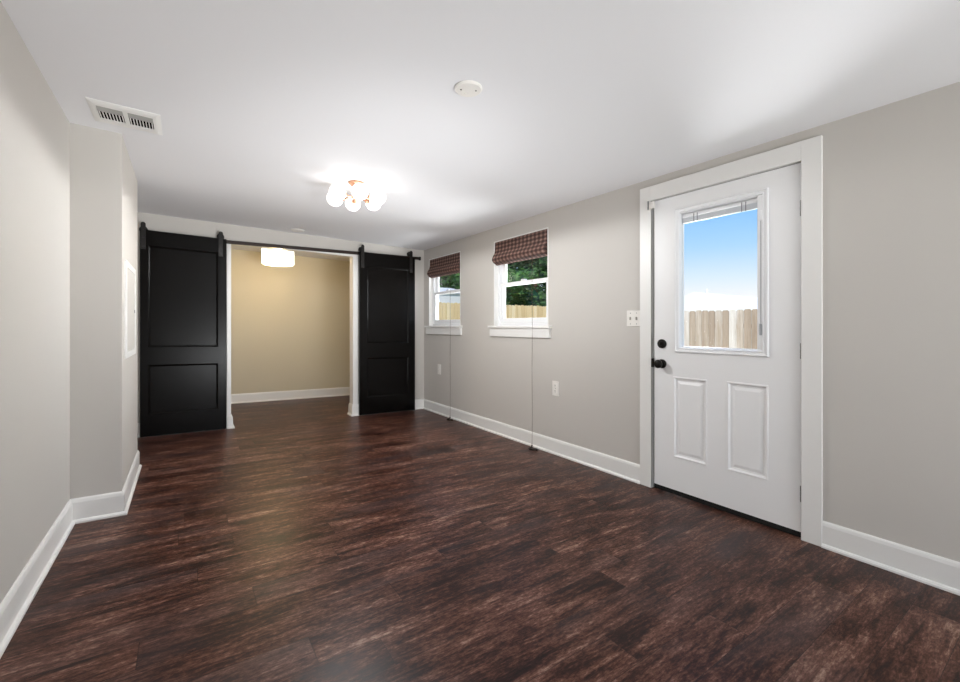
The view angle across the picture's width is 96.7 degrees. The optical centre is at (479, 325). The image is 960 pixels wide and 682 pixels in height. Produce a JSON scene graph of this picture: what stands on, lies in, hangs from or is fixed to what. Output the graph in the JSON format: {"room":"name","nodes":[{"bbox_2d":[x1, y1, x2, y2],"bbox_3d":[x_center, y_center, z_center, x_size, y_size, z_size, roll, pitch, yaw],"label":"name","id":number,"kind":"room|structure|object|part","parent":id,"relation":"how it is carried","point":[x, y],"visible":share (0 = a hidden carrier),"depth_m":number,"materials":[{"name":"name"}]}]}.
{"room":"empty living room","nodes":[
{"label":"empty living room","id":0,"kind":"room"},
{"bbox_2d":[0,1,69,602],"bbox_3d":[-0.717,-0.017,-0.029,0.120,2.311,5.967,0,0,-35],"label":"wall","id":1,"kind":"structure","parent":0,"point":[34,128],"depth_m":1.83,"materials":[{"name":"grey paint"}]},
{"bbox_2d":[0,416,226,657],"bbox_3d":[-0.918,1.078,1.192,0.936,0.160,8.204,0,0,-35],"label":"baseboard","id":2,"kind":"structure","parent":1,"relation":"attached to","point":[18,599],"depth_m":2.10,"materials":[{"name":"white paint"}]},
{"bbox_2d":[70,123,136,498],"bbox_3d":[-2.611,-0.014,2.917,0.351,2.316,1.033,0,0,-35],"label":"wall column","id":3,"kind":"structure","parent":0,"point":[103,180],"depth_m":2.54,"materials":[{"name":"grey paint"}]},
{"bbox_2d":[125,260,135,358],"bbox_3d":[-2.426,-0.106,2.967,0.010,0.630,0.620,0,0,-35],"label":"access panel","id":4,"kind":"object","parent":3,"relation":"attached to","point":[130,272],"visible":1,"depth_m":2.94,"materials":[{"name":"white paint"}]},
{"bbox_2d":[137,212,423,422],"bbox_3d":[-2.313,0.018,5.292,3.541,2.380,0.130,0,0,-35],"label":"wall","id":5,"kind":"structure","parent":0,"point":[161,223],"depth_m":5.13,"materials":[{"name":"grey paint"}]},
{"bbox_2d":[227,414,234,428],"bbox_3d":[-2.856,1.085,4.886,0.074,0.148,0.180,0,0,-35],"label":"trim","id":6,"kind":"structure","parent":5,"relation":"attached to","point":[230,425],"depth_m":4.82,"materials":[{"name":"white paint"}]},
{"bbox_2d":[139,222,420,436],"bbox_3d":[-2.165,0.044,5.257,3.186,2.203,0.096,0,0,-35],"label":"barn door","id":7,"kind":"structure","parent":5,"relation":"in","point":[183,276],"depth_m":4.54,"materials":[{"name":"black paint"}]},
{"bbox_3d":[-3.150,0.661,4.551,0.610,0.518,0.030,0,0,-35],"label":"panel","id":8,"kind":"part","parent":7,"relation":"part of","materials":[{"name":"black paint"}]},
{"bbox_3d":[-3.150,-0.296,4.551,0.610,1.053,0.030,0,0,-35],"label":"panel","id":9,"kind":"part","parent":7,"relation":"part of","materials":[{"name":"black paint"}]},
{"bbox_3d":[-2.173,-0.956,5.279,3.175,0.079,0.052,0,0,-35],"label":"barn door rail","id":10,"kind":"part","parent":7,"relation":"part of","materials":[{"name":"black metal"}]},
{"bbox_2d":[358,244,414,414],"bbox_3d":[-1.269,0.059,5.865,0.802,2.265,0.078,0,0,-35],"label":"barn door","id":11,"kind":"structure","parent":7,"relation":"hanging from","point":[386,282],"depth_m":5.84,"materials":[{"name":"black paint"}]},
{"bbox_3d":[-1.261,0.697,5.856,0.594,0.538,0.030,0,0,-35],"label":"panel","id":12,"kind":"part","parent":11,"relation":"part of","materials":[{"name":"black paint"}]},
{"bbox_3d":[-1.261,-0.278,5.856,0.594,1.040,0.030,0,0,-35],"label":"panel","id":13,"kind":"part","parent":11,"relation":"part of","materials":[{"name":"black paint"}]},
{"bbox_2d":[227,240,357,414],"bbox_3d":[-2.281,0.107,5.305,1.497,2.162,0.146,0,0,-35],"label":"trim","id":14,"kind":"structure","parent":5,"relation":"attached to","point":[353,258],"depth_m":5.64,"materials":[{"name":"white paint"}]},
{"bbox_2d":[347,403,358,415],"bbox_3d":[-1.695,1.114,5.689,0.096,0.148,0.180,0,0,-35],"label":"trim","id":15,"kind":"structure","parent":5,"relation":"attached to","point":[352,409],"depth_m":5.64,"materials":[{"name":"white paint"}]},
{"bbox_2d":[231,249,349,393],"bbox_3d":[-3.481,0.013,6.601,3.975,2.388,0.100,0,0,-35],"label":"wall","id":16,"kind":"structure","parent":0,"point":[290,326],"depth_m":6.84,"materials":[{"name":"beige paint"}]},
{"bbox_2d":[231,387,349,403],"bbox_3d":[-2.991,1.097,5.891,3.975,0.220,1.626,0,0,-35],"label":"baseboard","id":17,"kind":"structure","parent":16,"relation":"attached to","point":[341,391],"depth_m":6.82,"materials":[{"name":"white paint"}]},
{"bbox_2d":[0,395,959,681],"bbox_3d":[-0.606,1.243,2.474,4.215,0.234,10.160,0,0,-35],"label":"floor","id":18,"kind":"structure","parent":0,"point":[307,539],"depth_m":1.98,"materials":[{"name":"brown wood"}]},
{"bbox_2d":[0,0,959,261],"bbox_3d":[-0.561,-1.200,2.505,4.725,0.214,10.560,0,0,-35],"label":"ceiling","id":19,"kind":"structure","parent":0,"point":[263,107],"depth_m":2.03,"materials":[{"name":"white paint"}]},
{"bbox_2d":[85,97,162,134],"bbox_3d":[-1.972,-1.159,2.388,0.308,0.017,0.301,0,0,-35],"label":"ceiling vent","id":20,"kind":"object","parent":19,"relation":"in","point":[102,111],"visible":1,"depth_m":2.36,"materials":[{"name":"white metal"}]},
{"bbox_3d":[-1.990,-1.158,2.296,0.110,0.010,0.062,0,0,-35],"label":"long blade","id":21,"kind":"part","parent":20,"relation":"part of","materials":[{"name":"grey metal"}]},
{"bbox_3d":[-1.883,-1.155,2.369,0.110,0.010,0.062,0,0,-35],"label":"long blade","id":22,"kind":"part","parent":20,"relation":"part of","materials":[{"name":"grey metal"}]},
{"bbox_2d":[262,248,293,266],"bbox_3d":[-2.781,-0.986,5.882,0.406,0.303,0.406,0,0,-35],"label":"drum ceiling light","id":23,"kind":"object","parent":19,"relation":"attached to","point":[270,257],"visible":0.73,"depth_m":5.73,"materials":[{"name":"white fabric"}]},
{"bbox_2d":[263,262,292,266],"bbox_3d":[-2.781,-0.849,5.882,0.382,0.028,0.382,0,0,-35],"label":"diffuser","id":24,"kind":"object","parent":23,"relation":"attached to","point":[278,264],"depth_m":5.82,"materials":[{"name":"white plastic"}]},
{"bbox_2d":[327,180,385,210],"bbox_3d":[-0.981,-1.045,3.388,0.454,0.184,0.471,0,0,-35],"label":"globe ceiling light","id":25,"kind":"object","parent":19,"relation":"attached to","point":[337,194],"visible":1,"depth_m":3.33,"materials":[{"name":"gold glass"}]},
{"bbox_3d":[-1.157,-1.015,3.403,0.124,0.124,0.124,0,0,-35],"label":"globe","id":26,"kind":"part","parent":25,"relation":"part of","materials":[{"name":"white glass"}]},
{"bbox_3d":[-1.082,-1.015,3.244,0.124,0.124,0.124,0,0,-35],"label":"globe","id":27,"kind":"part","parent":25,"relation":"part of","materials":[{"name":"white glass"}]},
{"bbox_3d":[-1.056,-1.015,3.547,0.124,0.124,0.124,0,0,-35],"label":"globe","id":28,"kind":"part","parent":25,"relation":"part of","materials":[{"name":"white glass"}]},
{"bbox_3d":[-0.907,-1.015,3.228,0.124,0.124,0.124,0,0,-35],"label":"globe","id":29,"kind":"part","parent":25,"relation":"part of","materials":[{"name":"white glass"}]},
{"bbox_3d":[-0.880,-1.015,3.532,0.124,0.124,0.124,0,0,-35],"label":"globe","id":30,"kind":"part","parent":25,"relation":"part of","materials":[{"name":"white glass"}]},
{"bbox_3d":[-0.806,-1.015,3.372,0.124,0.124,0.124,0,0,-35],"label":"globe","id":31,"kind":"part","parent":25,"relation":"part of","materials":[{"name":"white glass"}]},
{"bbox_2d":[454,80,481,96],"bbox_3d":[-0.056,-1.129,2.042,0.134,0.015,0.134,0,0,-35],"label":"blank cover plate","id":32,"kind":"object","parent":19,"relation":"attached to","point":[465,88],"visible":1,"depth_m":2.02,"materials":[{"name":"white plastic"}]},
{"bbox_2d":[424,82,959,561],"bbox_3d":[1.042,0.054,3.673,0.140,2.312,10.060,0,0,-35],"label":"wall","id":33,"kind":"structure","parent":0,"point":[891,172],"depth_m":2.25,"materials":[{"name":"grey paint"}]},
{"bbox_2d":[438,364,440,374],"bbox_3d":[-0.560,0.596,5.860,0.010,0.140,0.086,0,0,-35],"label":"wall outlet","id":34,"kind":"object","parent":33,"relation":"attached to","point":[439,365],"visible":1,"depth_m":5.84,"materials":[{"name":"white plastic"}]},
{"bbox_2d":[424,251,462,334],"bbox_3d":[-0.454,-0.416,5.805,0.182,1.068,0.971,0,0,-35],"label":"window","id":35,"kind":"structure","parent":33,"relation":"in","point":[436,326],"depth_m":5.98,"materials":[{"name":"white paint"}]},
{"bbox_2d":[427,252,459,420],"bbox_3d":[-0.524,0.136,5.742,0.174,2.149,0.827,0,0,-35],"label":"woven shade","id":36,"kind":"object","parent":35,"relation":"attached to","point":[450,264],"visible":1,"depth_m":5.72,"materials":[{"name":"brown fabric"}]},
{"bbox_3d":[-0.487,-0.808,5.768,0.080,0.256,0.827,0,0,-35],"label":"shade panel","id":37,"kind":"part","parent":36,"relation":"part of","materials":[{"name":"brown fabric"}]},
{"bbox_3d":[-0.454,0.013,5.805,0.182,0.028,0.971,0,0,-35],"label":"sill","id":38,"kind":"part","parent":35,"relation":"part of","materials":[{"name":"white paint"}]},
{"bbox_3d":[-0.412,-0.467,5.820,0.088,0.941,0.831,0,0,-35],"label":"frame","id":39,"kind":"part","parent":35,"relation":"part of","materials":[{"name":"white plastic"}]},
{"bbox_3d":[-0.430,-0.253,5.807,0.028,0.449,0.761,0,0,-35],"label":"sash","id":40,"kind":"part","parent":35,"relation":"part of","materials":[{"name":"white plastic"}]},
{"bbox_3d":[-0.400,-0.671,5.828,0.028,0.461,0.761,0,0,-35],"label":"sash","id":41,"kind":"part","parent":35,"relation":"part of","materials":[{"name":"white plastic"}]},
{"bbox_2d":[358,399,639,483],"bbox_3d":[-0.198,1.127,4.476,0.988,0.161,3.616,0,0,-35],"label":"baseboard","id":42,"kind":"structure","parent":33,"relation":"attached to","point":[618,467],"depth_m":4.12,"materials":[{"name":"white paint"}]},
{"bbox_2d":[488,227,551,337],"bbox_3d":[0.443,-0.416,4.507,0.182,1.068,0.996,0,0,-35],"label":"window","id":43,"kind":"structure","parent":33,"relation":"in","point":[503,326],"depth_m":4.59,"materials":[{"name":"white paint"}]},
{"bbox_2d":[492,229,546,450],"bbox_3d":[0.373,0.136,4.444,0.174,2.149,0.852,0,0,-35],"label":"woven shade","id":44,"kind":"object","parent":43,"relation":"attached to","point":[533,245],"visible":0.98,"depth_m":4.42,"materials":[{"name":"brown fabric"}]},
{"bbox_3d":[0.409,-0.808,4.470,0.080,0.256,0.852,0,0,-35],"label":"shade panel","id":45,"kind":"part","parent":44,"relation":"part of","materials":[{"name":"brown fabric"}]},
{"bbox_3d":[0.443,0.013,4.507,0.182,0.028,0.996,0,0,-35],"label":"sill","id":46,"kind":"part","parent":43,"relation":"part of","materials":[{"name":"white paint"}]},
{"bbox_3d":[0.485,-0.467,4.522,0.088,0.941,0.856,0,0,-35],"label":"frame","id":47,"kind":"part","parent":43,"relation":"part of","materials":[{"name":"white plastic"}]},
{"bbox_3d":[0.496,-0.671,4.530,0.028,0.461,0.786,0,0,-35],"label":"sash","id":48,"kind":"part","parent":43,"relation":"part of","materials":[{"name":"white plastic"}]},
{"bbox_3d":[0.467,-0.253,4.509,0.028,0.449,0.786,0,0,-35],"label":"sash","id":49,"kind":"part","parent":43,"relation":"part of","materials":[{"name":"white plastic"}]},
{"bbox_2d":[552,381,558,396],"bbox_3d":[0.711,0.590,4.020,0.010,0.140,0.086,0,0,-35],"label":"wall outlet","id":50,"kind":"object","parent":33,"relation":"attached to","point":[555,384],"visible":1,"depth_m":4.01,"materials":[{"name":"white plastic"}]},
{"bbox_2d":[627,310,639,325],"bbox_3d":[1.192,-0.058,3.319,0.016,0.124,0.126,0,0,-35],"label":"light switch","id":51,"kind":"object","parent":33,"relation":"attached to","point":[633,317],"visible":1,"depth_m":3.32,"materials":[{"name":"white plastic"}]},
{"bbox_2d":[647,201,654,210],"bbox_3d":[1.266,-0.891,3.164,0.031,0.064,0.057,0,0,-35],"label":"lock","id":52,"kind":"object","parent":33,"relation":"attached to","point":[650,205],"visible":1,"depth_m":3.16,"materials":[{"name":"white plastic"}]},
{"bbox_2d":[651,162,800,537],"bbox_3d":[1.552,0.137,2.800,0.124,2.138,0.943,0,0,-35],"label":"door","id":53,"kind":"structure","parent":33,"relation":"in","point":[727,421],"depth_m":2.70,"materials":[{"name":"white paint"}]},
{"bbox_3d":[1.300,0.276,3.104,0.055,0.062,0.062,0,0,-35],"label":"knob","id":54,"kind":"part","parent":53,"relation":"part of","materials":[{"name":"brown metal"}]},
{"bbox_3d":[1.469,0.651,2.971,0.047,0.579,0.242,0,0,-35],"label":"panel","id":55,"kind":"part","parent":53,"relation":"part of","materials":[{"name":"white paint"}]},
{"bbox_2d":[682,199,756,217],"bbox_3d":[1.583,-0.773,2.819,0.014,0.022,0.511,0,0,-35],"label":"mini blind","id":56,"kind":"object","parent":53,"relation":"attached to","point":[744,203],"depth_m":2.80,"materials":[{"name":"white plastic"}]},
{"bbox_3d":[1.596,-0.320,2.825,0.023,0.996,0.575,0,0,-35],"label":"lite frame","id":57,"kind":"part","parent":53,"relation":"part of","materials":[{"name":"white plastic"}]},
{"bbox_3d":[1.574,-0.750,2.819,0.002,0.060,0.337,0,0,-35],"label":"ladder cord","id":58,"kind":"part","parent":53,"relation":"part of","materials":[{"name":"grey plastic"}]},
{"bbox_3d":[1.564,-0.321,2.803,0.034,1.016,0.595,0,0,-35],"label":"lite frame","id":59,"kind":"part","parent":53,"relation":"part of","materials":[{"name":"white plastic"}]},
{"bbox_3d":[1.678,0.645,2.669,0.047,0.575,0.239,0,0,-35],"label":"panel","id":60,"kind":"part","parent":53,"relation":"part of","materials":[{"name":"white paint"}]},
{"bbox_2d":[640,135,822,546],"bbox_3d":[1.606,0.085,2.838,0.160,2.251,1.131,0,0,-35],"label":"trim","id":61,"kind":"structure","parent":33,"relation":"attached to","point":[809,152],"depth_m":2.39,"materials":[{"name":"white paint"}]},
{"label":"outside","id":62,"kind":"structure","parent":0,"visible":0},
{"bbox_3d":[6.658,1.550,16.753,90.000,0.200,100.000,0,0,-35],"label":"ground","id":63,"kind":"structure","parent":62,"visible":0},
{"bbox_2d":[439,273,459,288],"bbox_3d":[-3.390,-4.676,33.540,9.546,12.269,7.251,0,0,-35],"label":"leafy tree","id":64,"kind":"object","parent":63,"relation":"on","point":[452,281],"visible":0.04,"depth_m":32.27,"materials":[{"name":"green plant"}]},
{"bbox_2d":[439,287,459,302],"bbox_3d":[-4.777,-0.350,22.223,7.500,3.600,6.100,0,0,-35],"label":"house","id":65,"kind":"structure","parent":63,"relation":"on","point":[454,297],"depth_m":20.95,"materials":[{"name":"white"}]},
{"bbox_2d":[439,302,545,319],"bbox_3d":[0.052,0.344,14.704,10.400,2.212,0.184,0,0,-35],"label":"wooden fence","id":66,"kind":"object","parent":63,"relation":"on","point":[447,311],"visible":0.1,"depth_m":15.35,"materials":[{"name":"brown wood"}]},
{"bbox_2d":[506,261,544,305],"bbox_3d":[2.862,-2.850,31.370,5.160,8.622,6.292,0,0,25],"label":"leafy tree","id":67,"kind":"object","parent":63,"relation":"on","point":[530,276],"visible":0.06,"depth_m":29.26,"materials":[{"name":"green plant"}]},
{"bbox_2d":[506,258,545,305],"bbox_3d":[1.157,-1.904,20.191,3.680,6.718,3.927,0,0,-35],"label":"leafy tree","id":68,"kind":"object","parent":63,"relation":"on","point":[520,294],"visible":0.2,"depth_m":19.22,"materials":[{"name":"green plant"}]},
{"bbox_2d":[506,256,546,306],"bbox_3d":[3.377,-2.463,24.145,4.662,7.854,4.760,0,0,16],"label":"leafy tree","id":69,"kind":"object","parent":63,"relation":"on","point":[541,264],"visible":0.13,"depth_m":23.67,"materials":[{"name":"green plant"}]},
{"bbox_2d":[684,309,756,348],"bbox_3d":[6.907,0.544,7.384,0.160,1.812,8.300,0,0,-35],"label":"wooden fence","id":70,"kind":"object","parent":63,"relation":"on","point":[718,328],"visible":0.21,"depth_m":9.48,"materials":[{"name":"beige wood"}]},
{"bbox_2d":[684,289,756,348],"bbox_3d":[12.379,-0.010,19.732,9.200,2.920,5.300,0,0,-35],"label":"house","id":71,"kind":"structure","parent":63,"relation":"on","point":[694,301],"depth_m":16.82,"materials":[{"name":"white"}]},
{"bbox_3d":[2.478,0.019,-1.521,3.681,2.383,0.120,0,0,-35],"label":"wall","id":72,"kind":"structure","parent":0,"visible":0},
{"bbox_2d":[821,521,959,595],"bbox_3d":[2.707,1.133,0.810,0.375,0.148,3.457,0,0,-35],"label":"baseboard","id":73,"kind":"structure","parent":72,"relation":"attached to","point":[942,573],"depth_m":2.09,"materials":[{"name":"white paint"}]}
]}

